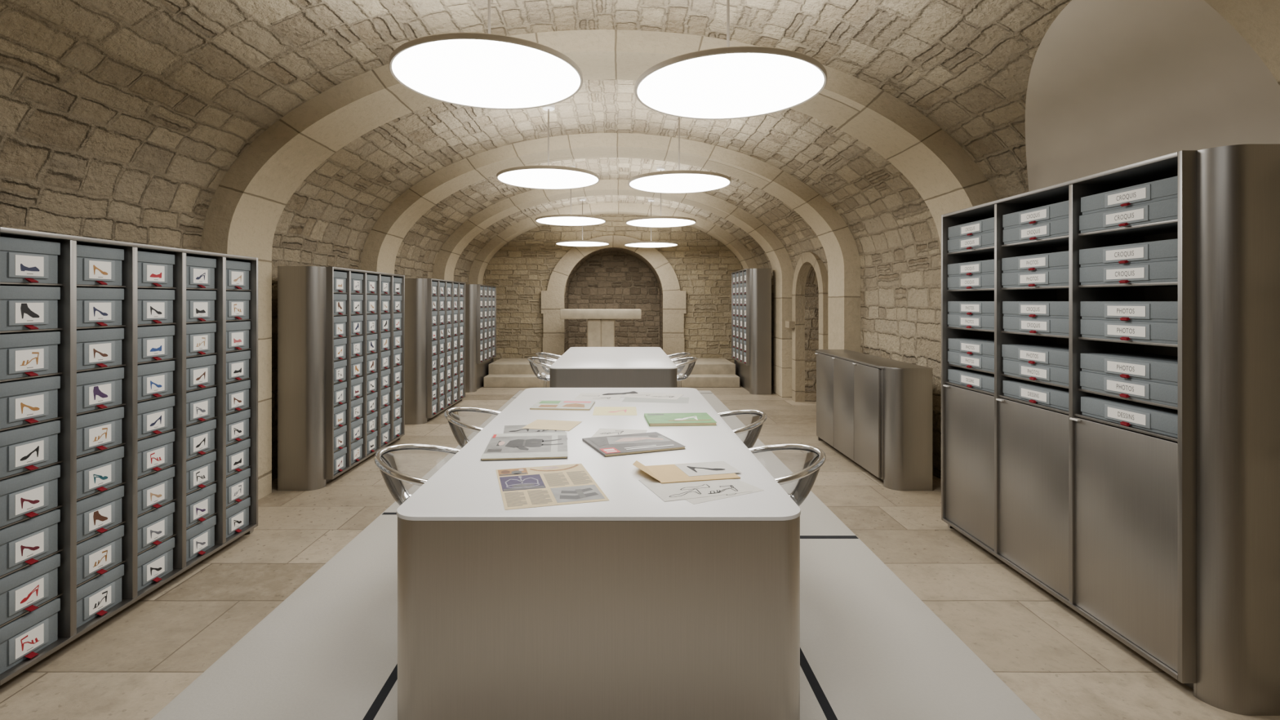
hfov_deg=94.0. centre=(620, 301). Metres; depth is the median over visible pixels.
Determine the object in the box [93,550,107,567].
picture
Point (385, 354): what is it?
shoe box
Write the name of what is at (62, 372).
shelf
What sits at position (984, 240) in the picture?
box
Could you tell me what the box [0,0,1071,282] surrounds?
ceiling
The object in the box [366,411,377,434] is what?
shoe box
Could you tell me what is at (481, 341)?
shoe box
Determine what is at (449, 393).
shoe box
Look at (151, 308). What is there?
picture
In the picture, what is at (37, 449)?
picture
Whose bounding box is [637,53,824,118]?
diffuser
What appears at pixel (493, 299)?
shoe box
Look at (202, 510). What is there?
picture
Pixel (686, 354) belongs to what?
tub chair
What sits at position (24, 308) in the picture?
picture
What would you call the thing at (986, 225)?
box
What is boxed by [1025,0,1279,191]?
wall
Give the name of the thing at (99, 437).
picture
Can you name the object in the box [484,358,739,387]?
stone steps
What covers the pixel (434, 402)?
shoe box
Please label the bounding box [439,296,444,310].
shoe box
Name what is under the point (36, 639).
picture
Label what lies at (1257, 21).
arch
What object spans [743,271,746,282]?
shoe box
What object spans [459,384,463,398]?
shoe box
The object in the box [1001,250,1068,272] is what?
box
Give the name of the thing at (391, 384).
shelf
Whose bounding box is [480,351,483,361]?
shoe box
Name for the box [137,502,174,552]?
shoe box
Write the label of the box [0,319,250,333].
shelf
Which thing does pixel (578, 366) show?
conference table
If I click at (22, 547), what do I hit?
picture
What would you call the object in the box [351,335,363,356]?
shoe box
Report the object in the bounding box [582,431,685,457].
magazine
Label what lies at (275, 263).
wall
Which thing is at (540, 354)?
tub chair
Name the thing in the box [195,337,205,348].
picture
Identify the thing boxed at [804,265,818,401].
wall
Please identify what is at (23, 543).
shoe box
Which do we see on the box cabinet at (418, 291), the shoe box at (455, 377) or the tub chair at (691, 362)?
the shoe box at (455, 377)
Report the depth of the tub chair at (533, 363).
7.10 m
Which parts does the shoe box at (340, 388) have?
lid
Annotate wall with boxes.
[0,225,468,479]
[482,213,743,363]
[771,258,941,479]
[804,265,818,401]
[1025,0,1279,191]
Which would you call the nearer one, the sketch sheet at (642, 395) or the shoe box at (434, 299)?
the sketch sheet at (642, 395)
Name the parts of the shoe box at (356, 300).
lid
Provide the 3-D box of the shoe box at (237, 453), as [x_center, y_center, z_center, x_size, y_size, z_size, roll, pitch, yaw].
[-2.324,0.894,3.410,0.301,0.161,0.246,0,0,0]
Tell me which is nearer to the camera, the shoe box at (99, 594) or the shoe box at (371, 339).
the shoe box at (99, 594)
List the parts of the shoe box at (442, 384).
lid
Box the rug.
[150,390,1040,719]
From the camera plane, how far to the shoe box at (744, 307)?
9.15 m
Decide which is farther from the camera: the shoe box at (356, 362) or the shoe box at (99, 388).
the shoe box at (356, 362)
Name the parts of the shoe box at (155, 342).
lid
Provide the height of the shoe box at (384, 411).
0.161 m
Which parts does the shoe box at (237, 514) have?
lid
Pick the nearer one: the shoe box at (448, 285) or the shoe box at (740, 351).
the shoe box at (448, 285)
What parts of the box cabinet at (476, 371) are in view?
panel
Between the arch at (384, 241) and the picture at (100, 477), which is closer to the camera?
the picture at (100, 477)
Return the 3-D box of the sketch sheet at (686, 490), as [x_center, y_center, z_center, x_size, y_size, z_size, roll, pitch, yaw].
[0.256,0.640,2.069,0.320,0.001,0.242,0,0,-18]
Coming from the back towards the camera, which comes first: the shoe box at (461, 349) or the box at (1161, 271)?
the shoe box at (461, 349)
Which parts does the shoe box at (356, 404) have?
lid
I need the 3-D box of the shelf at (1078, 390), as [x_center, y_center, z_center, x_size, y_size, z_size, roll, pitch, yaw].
[2.144,0.386,2.875,0.288,0.010,1.534,0,0,0]
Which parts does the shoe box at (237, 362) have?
lid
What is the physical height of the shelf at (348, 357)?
0.006 m
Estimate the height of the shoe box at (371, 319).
0.161 m
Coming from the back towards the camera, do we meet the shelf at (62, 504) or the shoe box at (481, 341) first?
the shoe box at (481, 341)
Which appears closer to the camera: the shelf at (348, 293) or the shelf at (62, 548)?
the shelf at (62, 548)
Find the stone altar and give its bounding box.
[560,309,641,346]
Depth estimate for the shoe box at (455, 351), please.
7.90 m
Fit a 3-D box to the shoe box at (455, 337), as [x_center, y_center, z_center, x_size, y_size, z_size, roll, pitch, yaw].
[-2.312,0.547,7.880,0.301,0.161,0.246,0,0,0]
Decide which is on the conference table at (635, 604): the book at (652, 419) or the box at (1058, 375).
the book at (652, 419)
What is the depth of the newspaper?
2.05 m
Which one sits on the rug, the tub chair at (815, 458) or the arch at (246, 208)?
the tub chair at (815, 458)
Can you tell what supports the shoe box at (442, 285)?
on the box cabinet at (418, 291)
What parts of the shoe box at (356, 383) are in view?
lid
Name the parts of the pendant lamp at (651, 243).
rod, frame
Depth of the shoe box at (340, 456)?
4.63 m
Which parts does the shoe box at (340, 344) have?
lid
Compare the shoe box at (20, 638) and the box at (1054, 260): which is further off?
the box at (1054, 260)
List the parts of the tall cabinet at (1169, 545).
door, door, handle, panel, door, panel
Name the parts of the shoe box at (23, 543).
lid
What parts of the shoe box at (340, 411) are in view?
lid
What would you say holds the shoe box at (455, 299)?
on the box cabinet at (418, 291)
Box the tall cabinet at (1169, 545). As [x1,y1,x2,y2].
[941,143,1279,715]
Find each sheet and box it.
[503,424,567,438]
[574,392,622,399]
[591,428,647,437]
[621,391,683,399]
[622,397,688,403]
[639,478,751,501]
[685,478,764,504]
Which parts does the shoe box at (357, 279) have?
lid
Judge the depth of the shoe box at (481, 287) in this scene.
9.34 m
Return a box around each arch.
[200,29,997,500]
[360,133,860,352]
[432,179,793,397]
[468,202,758,284]
[541,235,685,358]
[785,251,827,401]
[1204,0,1279,85]
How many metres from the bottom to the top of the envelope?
0.029 m
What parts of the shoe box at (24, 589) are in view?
lid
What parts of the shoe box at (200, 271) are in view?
lid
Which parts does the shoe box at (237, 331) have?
lid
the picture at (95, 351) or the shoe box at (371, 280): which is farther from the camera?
the shoe box at (371, 280)
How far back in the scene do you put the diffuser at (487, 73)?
2.81 m
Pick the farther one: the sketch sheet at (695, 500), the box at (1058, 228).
the box at (1058, 228)
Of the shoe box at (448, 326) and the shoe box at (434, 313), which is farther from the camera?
the shoe box at (448, 326)
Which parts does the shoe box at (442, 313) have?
lid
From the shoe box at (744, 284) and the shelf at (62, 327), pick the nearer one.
the shelf at (62, 327)
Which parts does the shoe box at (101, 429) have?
lid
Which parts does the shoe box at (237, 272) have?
lid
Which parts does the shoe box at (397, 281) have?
lid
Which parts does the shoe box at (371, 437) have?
lid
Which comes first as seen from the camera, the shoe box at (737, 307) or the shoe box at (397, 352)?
the shoe box at (397, 352)
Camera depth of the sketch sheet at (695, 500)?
1.96 m
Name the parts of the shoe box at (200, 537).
lid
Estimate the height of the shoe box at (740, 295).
0.161 m
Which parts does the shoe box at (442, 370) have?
lid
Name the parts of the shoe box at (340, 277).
lid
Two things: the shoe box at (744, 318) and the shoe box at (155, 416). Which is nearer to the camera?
the shoe box at (155, 416)
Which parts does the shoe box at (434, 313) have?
lid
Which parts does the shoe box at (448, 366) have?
lid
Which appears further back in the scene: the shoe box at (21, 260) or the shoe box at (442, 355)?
the shoe box at (442, 355)
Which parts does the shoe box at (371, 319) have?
lid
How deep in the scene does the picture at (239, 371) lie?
3.42 m
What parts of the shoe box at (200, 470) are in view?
lid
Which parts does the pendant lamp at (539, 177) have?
frame, rod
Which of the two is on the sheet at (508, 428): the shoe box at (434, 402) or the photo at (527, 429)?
the photo at (527, 429)
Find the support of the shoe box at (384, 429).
in the box cabinet at (305, 294)
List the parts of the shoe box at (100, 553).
lid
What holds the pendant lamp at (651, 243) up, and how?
hanging from the ceiling
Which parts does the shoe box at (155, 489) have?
lid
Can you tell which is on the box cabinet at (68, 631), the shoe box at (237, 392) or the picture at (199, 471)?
the shoe box at (237, 392)
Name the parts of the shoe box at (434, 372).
lid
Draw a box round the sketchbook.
[529,400,595,410]
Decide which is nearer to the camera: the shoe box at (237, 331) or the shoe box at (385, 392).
the shoe box at (237, 331)
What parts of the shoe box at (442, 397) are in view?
lid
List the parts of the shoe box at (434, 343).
lid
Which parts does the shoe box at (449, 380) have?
lid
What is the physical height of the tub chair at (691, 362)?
0.715 m
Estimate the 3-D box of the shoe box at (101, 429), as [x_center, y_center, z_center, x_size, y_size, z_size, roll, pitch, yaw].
[-2.324,0.547,2.510,0.301,0.161,0.246,0,0,0]
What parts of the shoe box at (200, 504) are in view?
lid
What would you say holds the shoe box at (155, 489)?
on the box cabinet at (68, 631)
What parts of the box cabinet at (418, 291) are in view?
panel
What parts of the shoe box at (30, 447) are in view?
lid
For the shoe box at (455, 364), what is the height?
0.161 m
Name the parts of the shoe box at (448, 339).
lid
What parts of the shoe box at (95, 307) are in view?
lid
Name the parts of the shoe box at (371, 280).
lid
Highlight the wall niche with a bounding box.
[564,247,662,351]
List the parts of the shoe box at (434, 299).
lid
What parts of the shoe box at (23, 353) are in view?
lid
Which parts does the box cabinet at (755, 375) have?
panel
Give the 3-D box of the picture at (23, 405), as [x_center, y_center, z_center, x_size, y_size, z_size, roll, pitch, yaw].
[-2.187,0.396,2.211,0.001,0.052,0.072,0,0,0]
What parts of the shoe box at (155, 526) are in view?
lid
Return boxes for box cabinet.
[0,226,257,685]
[277,266,404,490]
[404,278,465,424]
[465,284,496,392]
[731,268,771,394]
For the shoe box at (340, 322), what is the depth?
4.63 m
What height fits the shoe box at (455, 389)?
0.161 m
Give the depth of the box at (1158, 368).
2.34 m
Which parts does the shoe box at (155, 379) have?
lid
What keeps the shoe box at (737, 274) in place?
on the box cabinet at (755, 375)
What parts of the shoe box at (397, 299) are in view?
lid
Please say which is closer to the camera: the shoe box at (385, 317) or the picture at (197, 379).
the picture at (197, 379)
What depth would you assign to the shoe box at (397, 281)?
5.82 m
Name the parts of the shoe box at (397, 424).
lid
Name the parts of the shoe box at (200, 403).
lid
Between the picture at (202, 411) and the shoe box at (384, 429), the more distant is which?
the shoe box at (384, 429)
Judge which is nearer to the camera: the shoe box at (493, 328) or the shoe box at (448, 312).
the shoe box at (448, 312)
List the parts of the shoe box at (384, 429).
lid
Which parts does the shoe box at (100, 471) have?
lid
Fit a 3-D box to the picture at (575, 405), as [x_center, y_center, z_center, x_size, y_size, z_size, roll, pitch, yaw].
[-0.277,0.630,3.609,0.142,0.001,0.134,0,0,4]
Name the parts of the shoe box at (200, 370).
lid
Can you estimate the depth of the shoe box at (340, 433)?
4.63 m
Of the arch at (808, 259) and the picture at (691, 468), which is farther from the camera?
the arch at (808, 259)
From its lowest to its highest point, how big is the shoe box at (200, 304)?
0.161 m
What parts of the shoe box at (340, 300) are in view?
lid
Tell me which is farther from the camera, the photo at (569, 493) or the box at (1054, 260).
the box at (1054, 260)
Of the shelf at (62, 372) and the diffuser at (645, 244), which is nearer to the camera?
the shelf at (62, 372)
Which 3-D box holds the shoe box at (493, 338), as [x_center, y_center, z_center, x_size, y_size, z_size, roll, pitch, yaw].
[-2.312,0.701,10.250,0.301,0.161,0.246,0,0,0]
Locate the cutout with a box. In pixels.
[601,391,638,395]
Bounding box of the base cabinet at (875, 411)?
[814,349,933,490]
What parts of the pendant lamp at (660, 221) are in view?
rod, frame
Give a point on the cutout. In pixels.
(632, 392)
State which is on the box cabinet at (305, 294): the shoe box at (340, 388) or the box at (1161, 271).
the shoe box at (340, 388)
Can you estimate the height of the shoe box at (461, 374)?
0.161 m
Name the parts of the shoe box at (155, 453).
lid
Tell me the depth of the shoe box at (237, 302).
3.41 m
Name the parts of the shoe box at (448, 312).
lid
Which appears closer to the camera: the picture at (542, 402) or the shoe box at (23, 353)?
the shoe box at (23, 353)
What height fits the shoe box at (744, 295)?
0.161 m
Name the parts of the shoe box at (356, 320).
lid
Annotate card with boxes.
[521,419,582,431]
[592,406,637,415]
[675,461,741,476]
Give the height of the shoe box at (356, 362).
0.161 m
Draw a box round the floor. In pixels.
[0,385,1279,719]
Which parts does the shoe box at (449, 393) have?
lid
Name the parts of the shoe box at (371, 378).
lid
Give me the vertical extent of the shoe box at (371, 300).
0.161 m
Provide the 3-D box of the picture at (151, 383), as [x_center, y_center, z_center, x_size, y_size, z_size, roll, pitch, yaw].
[-2.187,0.396,2.811,0.001,0.052,0.072,0,0,0]
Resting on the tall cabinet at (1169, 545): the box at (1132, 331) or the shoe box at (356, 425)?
the box at (1132, 331)
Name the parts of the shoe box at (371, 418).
lid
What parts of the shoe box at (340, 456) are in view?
lid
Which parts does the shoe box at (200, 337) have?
lid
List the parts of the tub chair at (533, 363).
seat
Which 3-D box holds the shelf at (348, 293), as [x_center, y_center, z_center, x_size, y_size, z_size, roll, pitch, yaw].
[-2.340,-0.064,5.230,0.316,0.006,1.464,0,0,0]
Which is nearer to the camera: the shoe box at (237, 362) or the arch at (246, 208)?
the shoe box at (237, 362)
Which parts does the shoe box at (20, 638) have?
lid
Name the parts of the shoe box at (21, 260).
lid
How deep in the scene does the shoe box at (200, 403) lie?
3.11 m
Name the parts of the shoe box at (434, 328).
lid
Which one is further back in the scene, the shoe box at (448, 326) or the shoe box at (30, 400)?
the shoe box at (448, 326)
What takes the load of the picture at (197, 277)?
attached to the shoe box at (200, 271)
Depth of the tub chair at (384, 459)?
2.67 m
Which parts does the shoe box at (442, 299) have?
lid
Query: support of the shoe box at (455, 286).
on the box cabinet at (418, 291)
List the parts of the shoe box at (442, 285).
lid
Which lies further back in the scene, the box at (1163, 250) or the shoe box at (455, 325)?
the shoe box at (455, 325)
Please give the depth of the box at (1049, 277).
2.85 m
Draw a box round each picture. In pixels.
[20,263,39,274]
[20,303,39,320]
[20,351,39,368]
[20,402,39,415]
[20,445,39,462]
[20,497,39,509]
[20,545,39,556]
[20,584,39,604]
[20,635,39,651]
[93,265,107,277]
[93,306,107,319]
[93,348,107,359]
[93,386,107,401]
[93,427,107,443]
[93,474,107,484]
[93,511,107,525]
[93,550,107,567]
[93,591,107,608]
[150,271,161,279]
[150,306,162,316]
[150,345,161,353]
[150,380,161,391]
[150,415,161,427]
[150,452,161,464]
[150,492,162,502]
[150,529,161,538]
[150,567,161,575]
[195,272,205,282]
[195,308,205,313]
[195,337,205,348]
[195,371,205,382]
[195,406,205,415]
[195,437,205,448]
[195,471,204,482]
[195,507,205,515]
[195,541,205,549]
[233,338,241,344]
[233,367,241,374]
[233,427,241,435]
[233,457,241,466]
[499,474,546,491]
[529,464,578,471]
[537,404,557,407]
[539,400,560,404]
[562,403,584,407]
[563,400,591,403]
[668,419,711,421]
[675,416,697,420]
[686,466,724,472]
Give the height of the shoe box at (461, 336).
0.161 m
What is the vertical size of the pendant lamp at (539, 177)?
0.663 m
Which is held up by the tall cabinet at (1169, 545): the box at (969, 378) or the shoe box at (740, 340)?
the box at (969, 378)
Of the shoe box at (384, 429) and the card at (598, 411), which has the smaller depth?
the card at (598, 411)
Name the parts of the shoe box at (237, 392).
lid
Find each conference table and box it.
[396,387,800,719]
[549,346,677,387]
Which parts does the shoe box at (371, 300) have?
lid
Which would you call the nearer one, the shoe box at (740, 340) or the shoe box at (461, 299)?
the shoe box at (461, 299)
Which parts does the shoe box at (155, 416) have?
lid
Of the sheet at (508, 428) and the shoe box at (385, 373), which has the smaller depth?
the sheet at (508, 428)
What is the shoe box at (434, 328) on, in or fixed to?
on the box cabinet at (418, 291)
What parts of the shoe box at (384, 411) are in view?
lid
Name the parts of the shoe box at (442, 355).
lid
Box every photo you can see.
[497,467,528,475]
[508,428,528,431]
[550,484,604,502]
[588,435,673,449]
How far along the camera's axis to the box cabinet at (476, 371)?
9.17 m
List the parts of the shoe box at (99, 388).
lid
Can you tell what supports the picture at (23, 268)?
attached to the shoe box at (21, 260)
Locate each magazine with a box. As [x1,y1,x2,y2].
[480,431,567,460]
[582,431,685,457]
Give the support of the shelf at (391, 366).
attached to the box cabinet at (305, 294)
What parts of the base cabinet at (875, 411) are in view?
door, door, door, panel, panel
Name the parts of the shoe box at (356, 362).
lid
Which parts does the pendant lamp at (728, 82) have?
rod, frame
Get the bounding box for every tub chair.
[373,444,460,505]
[444,406,501,448]
[527,356,555,385]
[535,351,560,373]
[667,351,690,373]
[671,356,697,387]
[717,409,767,448]
[748,444,826,506]
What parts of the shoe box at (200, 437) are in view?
lid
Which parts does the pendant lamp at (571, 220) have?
frame, rod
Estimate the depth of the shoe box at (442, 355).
7.28 m
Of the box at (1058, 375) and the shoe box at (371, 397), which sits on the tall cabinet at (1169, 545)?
the box at (1058, 375)
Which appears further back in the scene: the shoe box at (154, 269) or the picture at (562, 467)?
the shoe box at (154, 269)
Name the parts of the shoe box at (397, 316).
lid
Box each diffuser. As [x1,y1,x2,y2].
[391,39,580,108]
[497,168,598,188]
[536,216,604,225]
[556,241,608,246]
[625,242,676,247]
[626,218,695,226]
[629,173,729,192]
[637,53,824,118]
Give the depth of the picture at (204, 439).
3.11 m
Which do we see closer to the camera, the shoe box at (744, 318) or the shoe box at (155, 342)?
the shoe box at (155, 342)
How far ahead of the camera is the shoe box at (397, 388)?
5.82 m
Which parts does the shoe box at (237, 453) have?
lid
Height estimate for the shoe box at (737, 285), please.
0.161 m
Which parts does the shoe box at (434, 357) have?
lid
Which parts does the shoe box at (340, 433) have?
lid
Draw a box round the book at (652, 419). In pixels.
[644,412,716,426]
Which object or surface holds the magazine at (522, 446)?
on the conference table at (635, 604)
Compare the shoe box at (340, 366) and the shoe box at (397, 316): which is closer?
the shoe box at (340, 366)
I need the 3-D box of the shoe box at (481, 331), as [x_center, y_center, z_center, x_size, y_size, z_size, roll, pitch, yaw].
[-2.312,0.531,9.350,0.301,0.161,0.246,0,0,0]
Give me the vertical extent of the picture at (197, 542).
0.052 m
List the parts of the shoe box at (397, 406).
lid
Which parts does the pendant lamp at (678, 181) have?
rod, frame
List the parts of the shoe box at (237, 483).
lid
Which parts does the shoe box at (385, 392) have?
lid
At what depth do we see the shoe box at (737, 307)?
9.73 m
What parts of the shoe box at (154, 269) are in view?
lid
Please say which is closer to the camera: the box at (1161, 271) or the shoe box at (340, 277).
the box at (1161, 271)
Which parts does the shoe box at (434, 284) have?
lid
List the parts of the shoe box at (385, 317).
lid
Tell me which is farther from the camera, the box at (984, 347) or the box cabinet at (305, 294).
the box cabinet at (305, 294)
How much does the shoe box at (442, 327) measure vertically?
0.161 m
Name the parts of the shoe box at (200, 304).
lid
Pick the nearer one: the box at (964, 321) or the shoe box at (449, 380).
the box at (964, 321)
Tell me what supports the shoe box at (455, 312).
on the box cabinet at (418, 291)
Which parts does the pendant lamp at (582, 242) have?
rod, frame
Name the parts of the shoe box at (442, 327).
lid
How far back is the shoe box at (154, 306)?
2.81 m
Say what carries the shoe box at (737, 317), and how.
on the box cabinet at (755, 375)
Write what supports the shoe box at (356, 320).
on the box cabinet at (305, 294)
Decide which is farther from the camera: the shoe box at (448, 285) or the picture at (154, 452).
the shoe box at (448, 285)
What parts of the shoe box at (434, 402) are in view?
lid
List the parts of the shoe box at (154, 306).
lid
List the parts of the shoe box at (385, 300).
lid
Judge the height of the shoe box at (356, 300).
0.161 m
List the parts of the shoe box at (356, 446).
lid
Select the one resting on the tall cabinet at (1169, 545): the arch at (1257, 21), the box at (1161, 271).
the box at (1161, 271)
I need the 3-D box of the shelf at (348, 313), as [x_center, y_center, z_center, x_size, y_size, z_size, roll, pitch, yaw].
[-2.340,0.110,5.230,0.316,0.006,1.464,0,0,0]
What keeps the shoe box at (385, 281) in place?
on the box cabinet at (305, 294)
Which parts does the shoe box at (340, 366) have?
lid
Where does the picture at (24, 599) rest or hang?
attached to the shoe box at (24, 589)
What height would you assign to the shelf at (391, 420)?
0.006 m
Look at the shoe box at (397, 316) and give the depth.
5.82 m
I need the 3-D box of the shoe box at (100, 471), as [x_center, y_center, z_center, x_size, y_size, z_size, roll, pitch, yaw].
[-2.324,0.721,2.510,0.301,0.161,0.246,0,0,0]
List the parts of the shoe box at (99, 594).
lid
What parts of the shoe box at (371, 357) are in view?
lid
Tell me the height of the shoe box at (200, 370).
0.161 m
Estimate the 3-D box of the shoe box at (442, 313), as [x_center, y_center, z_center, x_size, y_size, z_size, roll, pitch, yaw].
[-2.312,0.199,7.280,0.301,0.161,0.246,0,0,0]
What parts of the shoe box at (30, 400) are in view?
lid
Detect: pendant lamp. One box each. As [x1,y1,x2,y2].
[389,0,582,109]
[496,104,599,189]
[535,165,605,226]
[555,198,609,246]
[624,198,678,247]
[625,166,696,227]
[627,117,731,193]
[634,0,826,119]
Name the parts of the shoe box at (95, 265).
lid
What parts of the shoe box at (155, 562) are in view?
lid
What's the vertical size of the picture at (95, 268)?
0.052 m
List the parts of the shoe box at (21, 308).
lid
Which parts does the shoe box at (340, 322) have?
lid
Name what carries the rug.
on the floor
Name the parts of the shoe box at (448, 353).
lid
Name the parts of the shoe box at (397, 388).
lid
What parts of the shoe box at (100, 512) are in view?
lid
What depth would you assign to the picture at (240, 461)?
3.42 m
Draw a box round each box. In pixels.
[0,236,60,284]
[0,285,60,331]
[0,331,60,380]
[0,376,60,429]
[0,420,60,478]
[0,465,60,527]
[0,509,60,576]
[0,554,60,625]
[0,598,60,674]
[76,244,124,285]
[76,287,124,327]
[76,328,124,370]
[76,367,124,413]
[76,406,124,456]
[76,446,124,498]
[76,485,124,542]
[76,524,124,585]
[76,564,124,627]
[137,250,174,287]
[137,288,174,324]
[137,324,174,362]
[137,360,174,400]
[137,395,174,438]
[137,431,174,476]
[137,466,174,515]
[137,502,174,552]
[137,537,174,591]
[186,255,216,288]
[186,290,216,322]
[186,323,216,356]
[186,355,216,391]
[186,386,216,425]
[186,419,216,459]
[186,451,216,493]
[186,483,216,528]
[186,515,216,562]
[226,260,250,289]
[226,291,250,319]
[226,320,250,351]
[226,350,250,382]
[226,379,250,413]
[226,408,250,444]
[226,438,250,475]
[226,467,250,506]
[226,497,250,537]
[333,271,346,292]
[333,293,346,315]
[333,315,346,337]
[333,337,346,360]
[333,360,346,382]
[333,381,346,405]
[333,403,346,428]
[333,425,346,451]
[333,446,346,474]
[351,272,363,293]
[351,294,363,314]
[351,315,363,335]
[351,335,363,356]
[351,355,363,377]
[351,376,363,399]
[351,397,363,421]
[351,417,363,442]
[351,438,363,463]
[366,274,377,293]
[366,294,377,313]
[366,314,377,333]
[366,333,377,353]
[366,353,377,373]
[366,372,377,394]
[366,391,377,413]
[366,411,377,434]
[366,430,377,454]
[381,275,390,293]
[381,295,390,312]
[381,313,390,331]
[381,332,390,351]
[381,350,390,369]
[381,368,390,388]
[381,386,390,407]
[381,405,390,426]
[381,423,390,445]
[393,277,401,294]
[393,295,401,311]
[393,312,401,329]
[393,330,401,347]
[393,347,401,365]
[393,364,401,383]
[393,382,401,402]
[393,400,401,420]
[393,417,401,438]
[431,281,437,295]
[431,296,437,310]
[431,311,437,324]
[431,325,437,340]
[431,340,437,355]
[431,355,437,369]
[431,369,437,385]
[431,383,437,399]
[431,398,437,414]
[439,282,444,295]
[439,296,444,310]
[439,311,444,324]
[439,324,444,338]
[439,338,444,352]
[439,352,444,367]
[439,366,444,382]
[439,380,444,395]
[439,395,444,410]
[446,283,451,295]
[446,297,451,309]
[446,310,451,323]
[446,324,451,337]
[446,337,451,351]
[446,351,451,364]
[446,364,451,378]
[446,377,451,391]
[446,391,451,405]
[453,284,457,296]
[453,297,457,309]
[453,310,457,322]
[453,323,457,335]
[453,335,457,348]
[453,348,457,361]
[453,361,457,375]
[453,374,457,388]
[453,387,457,401]
[459,284,463,296]
[459,297,463,308]
[459,309,463,321]
[459,322,463,334]
[459,334,463,346]
[459,346,463,359]
[459,360,463,372]
[459,372,463,385]
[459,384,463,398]
[480,286,483,296]
[480,297,483,307]
[480,307,483,318]
[480,318,483,328]
[480,329,483,340]
[480,340,483,351]
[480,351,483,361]
[492,287,494,297]
[492,297,494,306]
[492,307,494,316]
[492,317,494,326]
[492,327,494,337]
[492,337,494,346]
[492,346,494,356]
[736,273,738,283]
[736,284,738,293]
[736,294,738,305]
[736,306,738,315]
[736,316,738,326]
[736,327,738,337]
[736,337,738,348]
[736,349,738,359]
[739,294,742,305]
[739,328,742,338]
[739,339,742,350]
[739,350,742,361]
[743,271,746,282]
[743,283,746,293]
[743,294,746,305]
[743,306,746,316]
[743,317,746,328]
[743,328,746,340]
[743,340,746,351]
[743,351,746,363]
[947,217,994,239]
[947,231,994,253]
[947,259,994,276]
[947,273,994,289]
[947,301,994,315]
[947,314,994,329]
[947,337,994,357]
[947,351,994,372]
[947,368,994,392]
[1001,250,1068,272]
[1001,268,1068,288]
[1001,344,1068,368]
[1002,200,1068,229]
[1002,301,1068,318]
[1003,217,1068,244]
[1003,315,1068,336]
[1003,359,1068,386]
[1003,380,1068,410]
[1079,197,1177,233]
[1079,238,1177,266]
[1080,175,1177,214]
[1080,260,1177,284]
[1080,301,1177,322]
[1080,319,1177,344]
[1080,353,1177,385]
[1080,371,1177,407]
[1080,396,1177,437]
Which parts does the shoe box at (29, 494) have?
lid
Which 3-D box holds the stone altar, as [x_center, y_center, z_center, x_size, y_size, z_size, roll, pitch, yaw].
[-0.330,0.596,10.400,1.380,0.910,0.560,0,0,0]
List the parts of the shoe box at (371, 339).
lid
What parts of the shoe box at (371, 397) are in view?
lid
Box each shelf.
[0,282,250,290]
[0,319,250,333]
[0,348,250,382]
[0,377,250,431]
[0,406,250,479]
[0,435,250,528]
[0,465,250,577]
[0,494,250,627]
[333,292,398,294]
[333,311,401,315]
[333,328,401,338]
[333,346,400,361]
[333,364,401,384]
[333,381,401,406]
[333,398,401,429]
[333,416,401,452]
[944,381,1177,441]
[947,219,1177,254]
[947,281,1177,291]
[947,326,1177,347]
[947,363,1177,409]
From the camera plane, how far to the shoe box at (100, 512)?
2.50 m
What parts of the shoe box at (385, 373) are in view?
lid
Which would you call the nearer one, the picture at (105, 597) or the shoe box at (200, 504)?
the picture at (105, 597)
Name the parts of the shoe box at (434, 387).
lid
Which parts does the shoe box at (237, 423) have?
lid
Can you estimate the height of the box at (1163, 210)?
0.077 m
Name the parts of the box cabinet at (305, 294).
panel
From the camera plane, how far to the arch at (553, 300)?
10.93 m
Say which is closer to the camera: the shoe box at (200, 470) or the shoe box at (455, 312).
the shoe box at (200, 470)
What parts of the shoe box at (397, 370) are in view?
lid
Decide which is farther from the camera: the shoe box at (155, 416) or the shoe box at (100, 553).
the shoe box at (155, 416)
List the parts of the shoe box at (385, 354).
lid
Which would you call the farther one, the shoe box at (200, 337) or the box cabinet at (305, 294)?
the box cabinet at (305, 294)
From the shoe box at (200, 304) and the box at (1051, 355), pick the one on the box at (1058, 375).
the box at (1051, 355)
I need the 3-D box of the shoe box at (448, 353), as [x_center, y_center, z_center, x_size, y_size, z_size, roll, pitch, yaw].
[-2.312,0.721,7.580,0.301,0.161,0.246,0,0,0]
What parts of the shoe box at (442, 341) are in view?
lid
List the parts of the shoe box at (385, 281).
lid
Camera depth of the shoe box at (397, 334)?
5.82 m
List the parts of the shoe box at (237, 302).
lid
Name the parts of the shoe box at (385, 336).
lid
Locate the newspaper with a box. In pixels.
[495,463,608,510]
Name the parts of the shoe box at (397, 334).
lid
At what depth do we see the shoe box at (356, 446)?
4.93 m
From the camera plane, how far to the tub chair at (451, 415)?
3.68 m
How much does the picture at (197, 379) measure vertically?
0.052 m
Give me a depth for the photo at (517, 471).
2.23 m
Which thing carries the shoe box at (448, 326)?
on the box cabinet at (418, 291)
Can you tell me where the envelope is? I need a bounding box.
[632,460,740,483]
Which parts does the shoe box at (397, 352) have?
lid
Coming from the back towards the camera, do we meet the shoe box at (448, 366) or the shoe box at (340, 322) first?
the shoe box at (448, 366)
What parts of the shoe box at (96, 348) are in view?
lid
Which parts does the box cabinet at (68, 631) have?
panel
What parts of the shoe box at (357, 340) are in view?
lid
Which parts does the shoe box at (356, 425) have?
lid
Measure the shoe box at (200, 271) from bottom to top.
0.161 m
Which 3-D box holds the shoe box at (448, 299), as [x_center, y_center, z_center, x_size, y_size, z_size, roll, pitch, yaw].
[-2.312,0.026,7.580,0.301,0.161,0.246,0,0,0]

